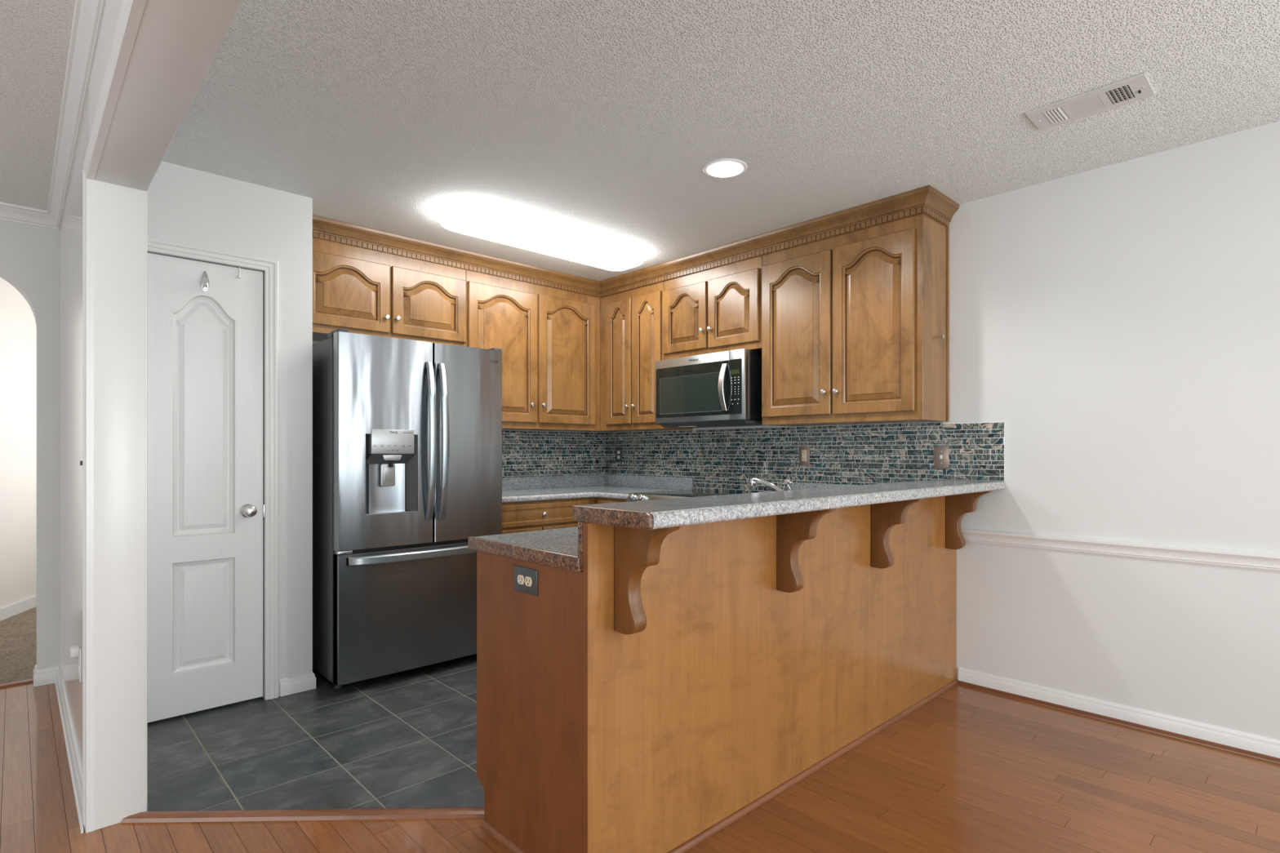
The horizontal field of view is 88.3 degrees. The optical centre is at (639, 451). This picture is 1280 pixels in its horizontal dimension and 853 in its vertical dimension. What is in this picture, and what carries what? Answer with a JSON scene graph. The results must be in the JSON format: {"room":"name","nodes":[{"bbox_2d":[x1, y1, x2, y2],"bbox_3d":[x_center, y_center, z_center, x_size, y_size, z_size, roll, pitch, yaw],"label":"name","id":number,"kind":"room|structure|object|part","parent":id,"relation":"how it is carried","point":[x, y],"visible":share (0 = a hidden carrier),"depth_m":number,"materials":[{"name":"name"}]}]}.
{"room":"kitchen","nodes":[
{"label":"kitchen","id":0,"kind":"room"},
{"bbox_2d":[0,276,36,608],"bbox_3d":[-4.549,-0.050,4.703,0.100,2.460,4.120,0,0,-18],"label":"wall","id":1,"kind":"structure","parent":0,"point":[18,331],"depth_m":4.79,"materials":[{"name":"paint"}]},
{"bbox_2d":[0,595,36,621],"bbox_3d":[-4.493,1.137,4.721,0.014,0.085,4.120,0,0,-18],"label":"baseboard","id":2,"kind":"structure","parent":1,"relation":"attached to","point":[10,611],"depth_m":4.77,"materials":[{"name":"paint"}]},
{"bbox_2d":[0,219,59,670],"bbox_3d":[-4.423,-0.040,2.096,3.868,2.440,0.130,0,0,-43],"label":"wall","id":3,"kind":"structure","parent":0,"point":[29,254],"depth_m":3.34,"materials":[{"name":"paint"}]},
{"bbox_2d":[0,0,75,210],"bbox_3d":[-1.947,-1.260,-0.572,3.988,0.100,7.450,0,0,-43],"label":"ceiling","id":4,"kind":"structure","parent":0,"point":[35,34],"depth_m":2.21,"materials":[{"name":"white paint"}]},
{"bbox_2d":[59,0,122,772],"bbox_3d":[-0.413,-0.040,0.780,0.138,2.440,7.300,0,0,-43],"label":"wall","id":5,"kind":"structure","parent":0,"point":[71,226],"depth_m":2.57,"materials":[{"name":"paint"}]},
{"bbox_2d":[0,0,106,229],"bbox_3d":[-1.866,-1.174,-0.599,3.868,0.072,7.300,0,0,-43],"label":"trim","id":6,"kind":"structure","parent":5,"relation":"attached to","point":[87,17],"depth_m":2.27,"materials":[{"name":"paint"}]},
{"bbox_2d":[32,664,83,833],"bbox_3d":[-2.438,1.140,2.741,0.099,0.080,1.906,0,0,-43],"label":"baseboard","id":7,"kind":"structure","parent":5,"relation":"attached to","point":[77,774],"depth_m":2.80,"materials":[{"name":"paint"}]},
{"bbox_2d":[70,645,81,682],"bbox_3d":[-1.960,0.738,2.289,0.028,0.120,0.070,0,0,-43],"label":"outlet","id":8,"kind":"object","parent":5,"relation":"attached to","point":[75,651],"visible":1,"depth_m":2.27,"materials":[{"name":"white plastic"}]},
{"bbox_3d":[-1.952,0.740,2.297,0.005,0.115,0.070,0,0,-44],"label":"plate","id":9,"kind":"part","parent":8,"relation":"part of","materials":[{"name":"white plastic"}]},
{"bbox_2d":[82,0,146,833],"bbox_3d":[0.151,0.140,0.083,0.024,2.081,5.512,0,0,-43],"label":"trim","id":10,"kind":"structure","parent":5,"relation":"attached to","point":[131,12],"depth_m":2.04,"materials":[{"name":"paint"}]},
{"bbox_2d":[93,0,243,831],"bbox_3d":[0.221,0.162,0.121,0.130,2.037,5.472,0,0,-43],"label":"door frame","id":11,"kind":"structure","parent":5,"relation":"attached to","point":[176,42],"depth_m":2.07,"materials":[{"name":"paint"}]},
{"bbox_2d":[147,160,312,696],"bbox_3d":[-2.111,-0.040,3.228,0.769,2.440,0.590,0,0,-43],"label":"wall","id":12,"kind":"structure","parent":0,"point":[188,206],"depth_m":3.19,"materials":[{"name":"paint"}]},
{"bbox_2d":[147,252,264,723],"bbox_3d":[-1.949,0.155,2.963,0.476,2.022,0.103,0,0,-43],"label":"door","id":13,"kind":"structure","parent":12,"relation":"in","point":[206,508],"depth_m":2.98,"materials":[{"name":"paint"}]},
{"bbox_3d":[-1.816,0.277,3.064,0.062,0.062,0.067,0,0,-44],"label":"knob","id":14,"kind":"part","parent":13,"relation":"part of","materials":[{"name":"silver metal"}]},
{"bbox_3d":[-1.788,0.282,3.134,0.007,0.060,0.015,0,0,-44],"label":"strike plate","id":15,"kind":"part","parent":13,"relation":"part of","materials":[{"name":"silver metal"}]},
{"bbox_2d":[147,237,278,700],"bbox_3d":[-1.986,0.133,2.997,0.590,2.095,0.118,0,0,-43],"label":"trim","id":16,"kind":"structure","parent":12,"relation":"attached to","point":[269,268],"depth_m":3.14,"materials":[{"name":"paint"}]},
{"bbox_2d":[279,672,315,697],"bbox_3d":[-1.716,1.140,3.271,0.162,0.080,0.133,0,0,-43],"label":"baseboard","id":17,"kind":"structure","parent":12,"relation":"attached to","point":[293,685],"depth_m":3.22,"materials":[{"name":"paint"}]},
{"bbox_2d":[312,340,594,432],"bbox_3d":[-1.229,-0.040,4.542,2.520,2.440,0.100,0,0,-43],"label":"wall","id":18,"kind":"structure","parent":0,"point":[313,341],"depth_m":4.84,"materials":[{"name":"paint"}]},
{"bbox_2d":[312,237,466,346],"bbox_3d":[-1.552,-0.900,3.927,1.001,0.510,0.342,0,0,-43],"label":"upper cabinet","id":19,"kind":"object","parent":18,"relation":"attached to","point":[356,290],"visible":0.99,"depth_m":3.81,"materials":[{"name":"brown wood"}]},
{"bbox_3d":[-1.629,-0.885,3.672,0.473,0.394,0.020,0,0,-44],"label":"door","id":20,"kind":"part","parent":19,"relation":"part of","materials":[{"name":"brown wood"}]},
{"bbox_3d":[-1.458,-0.775,3.800,0.029,0.029,0.029,0,0,-44],"label":"knob","id":21,"kind":"part","parent":19,"relation":"part of","materials":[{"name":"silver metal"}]},
{"bbox_3d":[-1.412,-0.777,3.844,0.029,0.029,0.029,0,0,-44],"label":"knob","id":22,"kind":"part","parent":19,"relation":"part of","materials":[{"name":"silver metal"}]},
{"bbox_3d":[-1.275,-0.885,4.008,0.474,0.394,0.020,0,0,-44],"label":"door","id":23,"kind":"part","parent":19,"relation":"part of","materials":[{"name":"brown wood"}]},
{"bbox_2d":[466,270,599,431],"bbox_3d":[-0.785,-0.655,4.655,1.110,1.000,0.342,0,0,-43],"label":"upper cabinet","id":24,"kind":"object","parent":18,"relation":"attached to","point":[548,339],"visible":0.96,"depth_m":4.56,"materials":[{"name":"brown wood"}]},
{"bbox_3d":[-0.901,-0.640,4.363,0.523,0.884,0.020,0,0,-44],"label":"door","id":25,"kind":"part","parent":24,"relation":"part of","materials":[{"name":"brown wood"}]},
{"bbox_3d":[-0.518,-0.644,4.726,0.501,0.892,0.020,0,0,-44],"label":"door","id":26,"kind":"part","parent":24,"relation":"part of","materials":[{"name":"brown wood"}]},
{"bbox_2d":[502,430,605,477],"bbox_3d":[-0.806,0.060,4.867,1.442,0.428,0.008,0,0,-43],"label":"backsplash","id":27,"kind":"structure","parent":18,"relation":"attached to","point":[524,453],"depth_m":4.99,"materials":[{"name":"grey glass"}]},
{"bbox_2d":[0,606,1279,852],"bbox_3d":[-1.943,1.188,1.892,7.266,0.024,12.980,0,0,-43],"label":"floor","id":28,"kind":"structure","parent":0,"point":[969,770],"depth_m":2.35,"materials":[{"name":"brown wood"}]},
{"bbox_2d":[0,678,33,688],"bbox_3d":[-3.540,1.174,2.982,1.210,0.012,0.055,0,0,-43],"label":"threshold strip","id":29,"kind":"object","parent":28,"relation":"on","point":[28,681],"visible":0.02,"depth_m":3.33,"materials":[{"name":"brown wood"}]},
{"bbox_2d":[120,807,484,822],"bbox_3d":[-1.072,1.173,2.132,1.154,0.014,0.052,0,0,-1],"label":"threshold strip","id":30,"kind":"object","parent":28,"relation":"on","point":[450,812],"visible":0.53,"depth_m":2.12,"materials":[{"name":"brown wood"}]},
{"bbox_2d":[312,328,502,688],"bbox_3d":[-1.359,0.293,3.728,0.911,1.772,0.841,0,0,-43],"label":"refrigerator","id":31,"kind":"object","parent":28,"relation":"on","point":[407,433],"visible":0.93,"depth_m":3.39,"materials":[{"name":"grey metal"}]},
{"bbox_3d":[-1.292,-0.049,3.347,0.484,1.057,0.068,0,0,-44],"label":"door","id":32,"kind":"part","parent":31,"relation":"part of","materials":[{"name":"silver metal"}]},
{"bbox_3d":[-1.269,-0.050,3.360,0.222,0.124,0.060,0,0,-44],"label":"control panel","id":33,"kind":"part","parent":31,"relation":"part of","materials":[{"name":"silver metal"}]},
{"bbox_3d":[-1.137,0.812,3.494,0.911,0.625,0.068,0,0,-44],"label":"freezer drawer","id":34,"kind":"part","parent":31,"relation":"part of","materials":[{"name":"silver metal"}]},
{"bbox_3d":[-1.096,0.533,3.450,0.824,0.042,0.064,0,0,-44],"label":"handle","id":35,"kind":"part","parent":31,"relation":"part of","materials":[{"name":"silver metal"}]},
{"bbox_3d":[-1.093,-0.056,3.447,0.037,0.828,0.068,0,0,-44],"label":"handle","id":36,"kind":"part","parent":31,"relation":"part of","materials":[{"name":"silver metal"}]},
{"bbox_3d":[-1.042,-0.056,3.495,0.037,0.828,0.068,0,0,-44],"label":"handle","id":37,"kind":"part","parent":31,"relation":"part of","materials":[{"name":"silver metal"}]},
{"bbox_3d":[-0.958,-0.049,3.663,0.419,1.057,0.068,0,0,-44],"label":"door","id":38,"kind":"part","parent":31,"relation":"part of","materials":[{"name":"silver metal"}]},
{"bbox_2d":[502,497,595,533],"bbox_3d":[-0.797,0.746,4.420,0.838,0.864,0.651,0,0,-43],"label":"base cabinet","id":39,"kind":"object","parent":28,"relation":"on","point":[528,516],"visible":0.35,"depth_m":4.17,"materials":[{"name":"brown wood"}]},
{"bbox_3d":[-0.759,0.767,4.061,0.370,0.575,0.020,0,0,-44],"label":"door","id":40,"kind":"part","parent":39,"relation":"part of","materials":[{"name":"brown wood"}]},
{"bbox_3d":[-0.621,0.398,4.192,0.750,0.135,0.020,0,0,-44],"label":"drawer","id":41,"kind":"part","parent":39,"relation":"part of","materials":[{"name":"brown wood"}]},
{"bbox_3d":[-0.483,0.767,4.322,0.370,0.575,0.020,0,0,-44],"label":"door","id":42,"kind":"part","parent":39,"relation":"part of","materials":[{"name":"brown wood"}]},
{"bbox_2d":[595,497,626,503],"bbox_3d":[-0.182,0.746,4.784,0.648,0.864,0.967,0,0,-43],"label":"base cabinet","id":43,"kind":"object","parent":28,"relation":"on","point":[598,500],"visible":0.02,"depth_m":4.41,"materials":[{"name":"brown wood"}]},
{"bbox_2d":[502,474,693,502],"bbox_3d":[-0.470,0.248,4.510,1.446,0.127,0.973,0,0,-43],"label":"countertop","id":44,"kind":"structure","parent":43,"relation":"on","point":[517,489],"depth_m":4.79,"materials":[{"name":"grey stone"}]},
{"bbox_3d":[-0.173,0.398,4.361,0.020,0.135,0.315,0,0,-44],"label":"drawer","id":45,"kind":"part","parent":43,"relation":"part of","materials":[{"name":"brown wood"}]},
{"bbox_2d":[626,488,755,502],"bbox_3d":[0.399,0.722,4.130,0.708,0.914,0.770,0,0,-43],"label":"range","id":46,"kind":"object","parent":28,"relation":"on","point":[639,496],"visible":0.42,"depth_m":4.15,"materials":[{"name":"black"}]},
{"bbox_3d":[-0.048,0.288,4.159,0.041,0.045,0.042,0,0,-44],"label":"knob","id":47,"kind":"part","parent":46,"relation":"part of","materials":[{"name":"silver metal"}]},
{"bbox_3d":[0.007,0.288,4.101,0.041,0.045,0.042,0,0,-44],"label":"knob","id":48,"kind":"part","parent":46,"relation":"part of","materials":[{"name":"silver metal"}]},
{"bbox_3d":[0.190,0.303,3.931,0.042,0.073,0.766,0,0,-44],"label":"control panel","id":49,"kind":"part","parent":46,"relation":"part of","materials":[{"name":"silver metal"}]},
{"bbox_2d":[634,488,755,497],"bbox_3d":[0.431,0.273,4.160,0.622,0.014,0.770,0,0,-44],"label":"cooktop","id":50,"kind":"object","parent":46,"relation":"in","point":[682,493],"depth_m":4.18,"materials":[{"name":"black glass"}]},
{"bbox_2d":[476,496,957,852],"bbox_3d":[0.539,0.682,2.740,2.431,0.995,0.601,0,0,-43],"label":"base cabinet","id":51,"kind":"object","parent":28,"relation":"on","point":[735,688],"visible":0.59,"depth_m":2.04,"materials":[{"name":"brown wood"}]},
{"bbox_2d":[467,521,583,572],"bbox_3d":[0.514,0.249,2.746,2.404,0.130,0.576,0,0,-43],"label":"countertop","id":52,"kind":"structure","parent":51,"relation":"on","point":[559,548],"depth_m":1.95,"materials":[{"name":"grey granite"}]},
{"bbox_2d":[750,478,795,491],"bbox_3d":[0.537,0.190,2.644,0.200,0.170,0.243,0,0,-43],"label":"faucet","id":53,"kind":"object","parent":52,"relation":"on","point":[753,481],"visible":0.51,"depth_m":2.64,"materials":[{"name":"silver metal"}]},
{"bbox_3d":[0.591,0.142,2.566,0.090,0.075,0.027,0,0,-44],"label":"lever","id":54,"kind":"part","parent":53,"relation":"part of","materials":[{"name":"silver metal"}]},
{"bbox_2d":[514,564,537,596],"bbox_3d":[-0.332,0.373,1.906,0.008,0.074,0.118,0,0,-43],"label":"outlet","id":55,"kind":"object","parent":51,"relation":"attached to","point":[526,580],"visible":1,"depth_m":1.90,"materials":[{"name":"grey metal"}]},
{"bbox_2d":[517,574,524,584],"bbox_3d":[-0.346,0.373,1.919,0.003,0.027,0.034,0,0,-43],"label":"socket","id":56,"kind":"object","parent":55,"relation":"attached to","point":[521,578],"depth_m":1.91,"materials":[{"name":"beige plastic"}]},
{"bbox_2d":[524,576,532,586],"bbox_3d":[-0.320,0.373,1.891,0.003,0.027,0.034,0,0,-43],"label":"socket","id":57,"kind":"object","parent":55,"relation":"attached to","point":[528,580],"depth_m":1.89,"materials":[{"name":"beige plastic"}]},
{"bbox_3d":[-0.330,0.747,1.922,0.018,0.864,0.544,0,0,-44],"label":"panel","id":58,"kind":"part","parent":51,"relation":"part of","materials":[{"name":"brown wood"}]},
{"bbox_2d":[614,525,679,635],"bbox_3d":[0.017,0.334,1.707,0.045,0.298,0.205,0,0,-43],"label":"bracket","id":59,"kind":"object","parent":51,"relation":"attached to","point":[636,550],"visible":0.97,"depth_m":1.73,"materials":[{"name":"brown wood"}]},
{"bbox_3d":[0.558,1.171,2.709,2.416,0.018,0.530,0,0,-44],"label":"shoe molding","id":60,"kind":"part","parent":51,"relation":"part of","materials":[{"name":"brown wood"}]},
{"bbox_2d":[573,479,1005,529],"bbox_3d":[0.798,0.164,2.477,2.420,0.040,0.295,0,0,-43],"label":"countertop","id":61,"kind":"structure","parent":51,"relation":"on","point":[677,512],"depth_m":1.93,"materials":[{"name":"grey granite"}]},
{"bbox_2d":[777,508,835,592],"bbox_3d":[0.560,0.334,2.222,0.045,0.298,0.205,0,0,-43],"label":"bracket","id":62,"kind":"object","parent":51,"relation":"attached to","point":[793,529],"visible":0.94,"depth_m":2.24,"materials":[{"name":"brown wood"}]},
{"bbox_2d":[871,498,923,568],"bbox_3d":[1.047,0.334,2.685,0.045,0.298,0.205,0,0,-43],"label":"bracket","id":63,"kind":"object","parent":51,"relation":"attached to","point":[884,516],"visible":0.94,"depth_m":2.71,"materials":[{"name":"brown wood"}]},
{"bbox_2d":[945,490,992,549],"bbox_3d":[1.602,0.334,3.211,0.045,0.298,0.205,0,0,-43],"label":"bracket","id":64,"kind":"object","parent":51,"relation":"attached to","point":[957,506],"visible":0.96,"depth_m":3.23,"materials":[{"name":"brown wood"}]},
{"bbox_3d":[0.821,0.746,3.727,0.648,0.864,0.387,0,0,-44],"label":"base cabinet","id":65,"kind":"object","parent":28,"relation":"on","visible":0},
{"bbox_2d":[787,482,859,490],"bbox_3d":[1.028,0.251,3.528,0.624,0.122,0.967,0,0,-43],"label":"countertop","id":66,"kind":"structure","parent":65,"relation":"on","point":[797,486],"depth_m":3.95,"materials":[{"name":"grey stone"}]},
{"bbox_2d":[162,0,1279,296],"bbox_3d":[0.894,-1.310,1.806,3.407,0.100,6.990,0,0,-43],"label":"ceiling","id":67,"kind":"structure","parent":0,"point":[602,118],"depth_m":2.35,"materials":[{"name":"white paint"}]},
{"bbox_2d":[437,200,644,271],"bbox_3d":[-0.518,-1.217,3.832,1.336,0.084,0.343,0,0,-43],"label":"ceiling light","id":68,"kind":"object","parent":67,"relation":"attached to","point":[476,219],"visible":1,"depth_m":3.65,"materials":[{"name":"white plastic"}]},
{"bbox_2d":[702,158,747,177],"bbox_3d":[0.378,-1.256,2.930,0.196,0.009,0.196,0,0,-43],"label":"recessed light","id":69,"kind":"object","parent":67,"relation":"in","point":[726,169],"visible":1,"depth_m":2.91,"materials":[{"name":"white plastic"}]},
{"bbox_2d":[1025,71,1155,130],"bbox_3d":[1.621,-1.253,2.381,0.186,0.014,0.357,0,0,-43],"label":"ceiling vent","id":70,"kind":"object","parent":67,"relation":"in","point":[1136,87],"visible":1,"depth_m":2.36,"materials":[{"name":"white metal"}]},
{"bbox_2d":[614,120,1279,740],"bbox_3d":[2.093,-0.040,2.944,0.100,2.440,6.990,0,0,-43],"label":"wall","id":71,"kind":"structure","parent":0,"point":[1120,321],"depth_m":2.84,"materials":[{"name":"paint"}]},
{"bbox_2d":[585,281,693,432],"bbox_3d":[-0.079,-0.655,4.902,0.352,1.000,0.956,0,0,-43],"label":"upper cabinet","id":72,"kind":"object","parent":71,"relation":"attached to","point":[631,321],"visible":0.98,"depth_m":4.69,"materials":[{"name":"brown wood"}]},
{"bbox_3d":[-0.157,-0.645,4.785,0.020,0.894,0.273,0,0,-44],"label":"door","id":73,"kind":"part","parent":72,"relation":"part of","materials":[{"name":"brown wood"}]},
{"bbox_3d":[0.044,-0.645,4.573,0.020,0.894,0.282,0,0,-44],"label":"door","id":74,"kind":"part","parent":72,"relation":"part of","materials":[{"name":"brown wood"}]},
{"bbox_2d":[662,255,762,359],"bbox_3d":[0.530,-0.882,4.261,0.352,0.545,0.808,0,0,-43],"label":"upper cabinet","id":75,"kind":"object","parent":71,"relation":"attached to","point":[717,309],"visible":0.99,"depth_m":4.12,"materials":[{"name":"brown wood"}]},
{"bbox_3d":[0.290,-0.868,4.313,0.020,0.424,0.382,0,0,-44],"label":"door","id":76,"kind":"part","parent":75,"relation":"part of","materials":[{"name":"brown wood"}]},
{"bbox_2d":[654,348,762,427],"bbox_3d":[0.480,-0.383,4.240,0.439,0.441,0.746,0,0,-43],"label":"microwave","id":77,"kind":"object","parent":75,"relation":"attached to","point":[720,388],"visible":0.99,"depth_m":4.05,"materials":[{"name":"silver metal"}]},
{"bbox_3d":[0.314,-0.363,4.162,0.001,0.238,0.535,0,0,-44],"label":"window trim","id":78,"kind":"part","parent":77,"relation":"part of","materials":[{"name":"grey glass"}]},
{"bbox_3d":[0.327,-0.396,4.173,0.030,0.415,0.631,0,0,-44],"label":"door","id":79,"kind":"part","parent":77,"relation":"part of","materials":[{"name":"silver metal"}]},
{"bbox_3d":[0.320,-0.385,4.158,0.002,0.325,0.616,0,0,-44],"label":"door glass","id":80,"kind":"part","parent":77,"relation":"part of","materials":[{"name":"black glass"}]},
{"bbox_3d":[0.494,-0.385,3.939,0.046,0.281,0.038,0,0,-44],"label":"handle","id":81,"kind":"part","parent":77,"relation":"part of","materials":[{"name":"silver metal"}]},
{"bbox_3d":[0.565,-0.385,3.899,0.002,0.325,0.090,0,0,-44],"label":"control glass","id":82,"kind":"part","parent":77,"relation":"part of","materials":[{"name":"black glass"}]},
{"bbox_3d":[0.584,-0.396,3.902,0.030,0.415,0.113,0,0,-44],"label":"control frame","id":83,"kind":"part","parent":77,"relation":"part of","materials":[{"name":"silver metal"}]},
{"bbox_3d":[0.566,-0.867,4.023,0.020,0.430,0.387,0,0,-44],"label":"door","id":84,"kind":"part","parent":75,"relation":"part of","materials":[{"name":"brown wood"}]},
{"bbox_2d":[605,422,943,492],"bbox_3d":[0.646,0.060,4.390,0.008,0.428,2.686,0,0,-43],"label":"backsplash","id":85,"kind":"structure","parent":71,"relation":"attached to","point":[726,460],"depth_m":4.14,"materials":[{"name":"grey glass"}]},
{"bbox_2d":[615,447,622,462],"bbox_3d":[-0.169,0.025,5.237,0.008,0.118,0.070,0,0,-43],"label":"outlet","id":86,"kind":"object","parent":85,"relation":"attached to","point":[618,450],"visible":1,"depth_m":5.23,"materials":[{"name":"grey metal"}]},
{"bbox_2d":[799,445,809,465],"bbox_3d":[0.999,0.025,4.007,0.007,0.118,0.072,0,0,-43],"label":"outlet","id":87,"kind":"object","parent":85,"relation":"attached to","point":[804,451],"visible":1,"depth_m":4.00,"materials":[{"name":"brown metal"}]},
{"bbox_2d":[934,445,949,468],"bbox_3d":[1.559,0.030,3.411,0.015,0.118,0.074,0,0,-43],"label":"light switch","id":88,"kind":"object","parent":85,"relation":"attached to","point":[941,452],"visible":1,"depth_m":3.41,"materials":[{"name":"brown metal"}]},
{"bbox_2d":[761,213,949,426],"bbox_3d":[1.151,-0.655,3.607,0.353,1.000,0.992,0,0,-43],"label":"upper cabinet","id":89,"kind":"object","parent":71,"relation":"attached to","point":[855,324],"visible":1,"depth_m":3.42,"materials":[{"name":"brown wood"}]},
{"bbox_2d":[312,185,959,297],"bbox_3d":[-0.101,-1.206,3.427,2.417,0.105,2.479,0,0,-43],"label":"crown molding","id":90,"kind":"structure","parent":89,"relation":"attached to","point":[927,200],"depth_m":3.86,"materials":[{"name":"brown wood"}]},
{"bbox_3d":[0.871,-0.643,3.702,0.020,0.886,0.447,0,0,-44],"label":"door","id":91,"kind":"part","parent":89,"relation":"part of","materials":[{"name":"brown wood"}]},
{"bbox_3d":[0.986,-0.322,3.545,0.029,0.029,0.029,0,0,-44],"label":"knob","id":92,"kind":"part","parent":89,"relation":"part of","materials":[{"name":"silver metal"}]},
{"bbox_3d":[1.036,-0.320,3.492,0.029,0.029,0.029,0,0,-44],"label":"knob","id":93,"kind":"part","parent":89,"relation":"part of","materials":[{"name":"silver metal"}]},
{"bbox_3d":[1.186,-0.644,3.370,0.020,0.892,0.440,0,0,-44],"label":"door","id":94,"kind":"part","parent":89,"relation":"part of","materials":[{"name":"brown wood"}]},
{"bbox_2d":[942,421,1004,480],"bbox_3d":[1.671,-0.002,3.310,0.008,0.290,0.294,0,0,-43],"label":"backsplash","id":95,"kind":"structure","parent":71,"relation":"attached to","point":[976,449],"depth_m":3.30,"materials":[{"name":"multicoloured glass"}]},
{"bbox_2d":[956,680,1279,764],"bbox_3d":[3.029,1.172,1.853,0.018,0.016,4.118,0,0,-43],"label":"trim","id":96,"kind":"structure","parent":71,"relation":"attached to","point":[1276,760],"depth_m":2.82,"materials":[{"name":"brown wood"}]},
{"bbox_2d":[958,666,1279,758],"bbox_3d":[3.041,1.140,1.864,0.013,0.080,4.118,0,0,-43],"label":"baseboard","id":97,"kind":"structure","parent":71,"relation":"attached to","point":[1222,735],"depth_m":2.83,"materials":[{"name":"paint"}]},
{"bbox_2d":[960,528,1279,572],"bbox_3d":[3.033,0.423,1.862,0.026,0.069,4.125,0,0,-43],"label":"trim","id":98,"kind":"structure","parent":71,"relation":"attached to","point":[1270,562],"depth_m":2.82,"materials":[{"name":"paint"}]}
]}

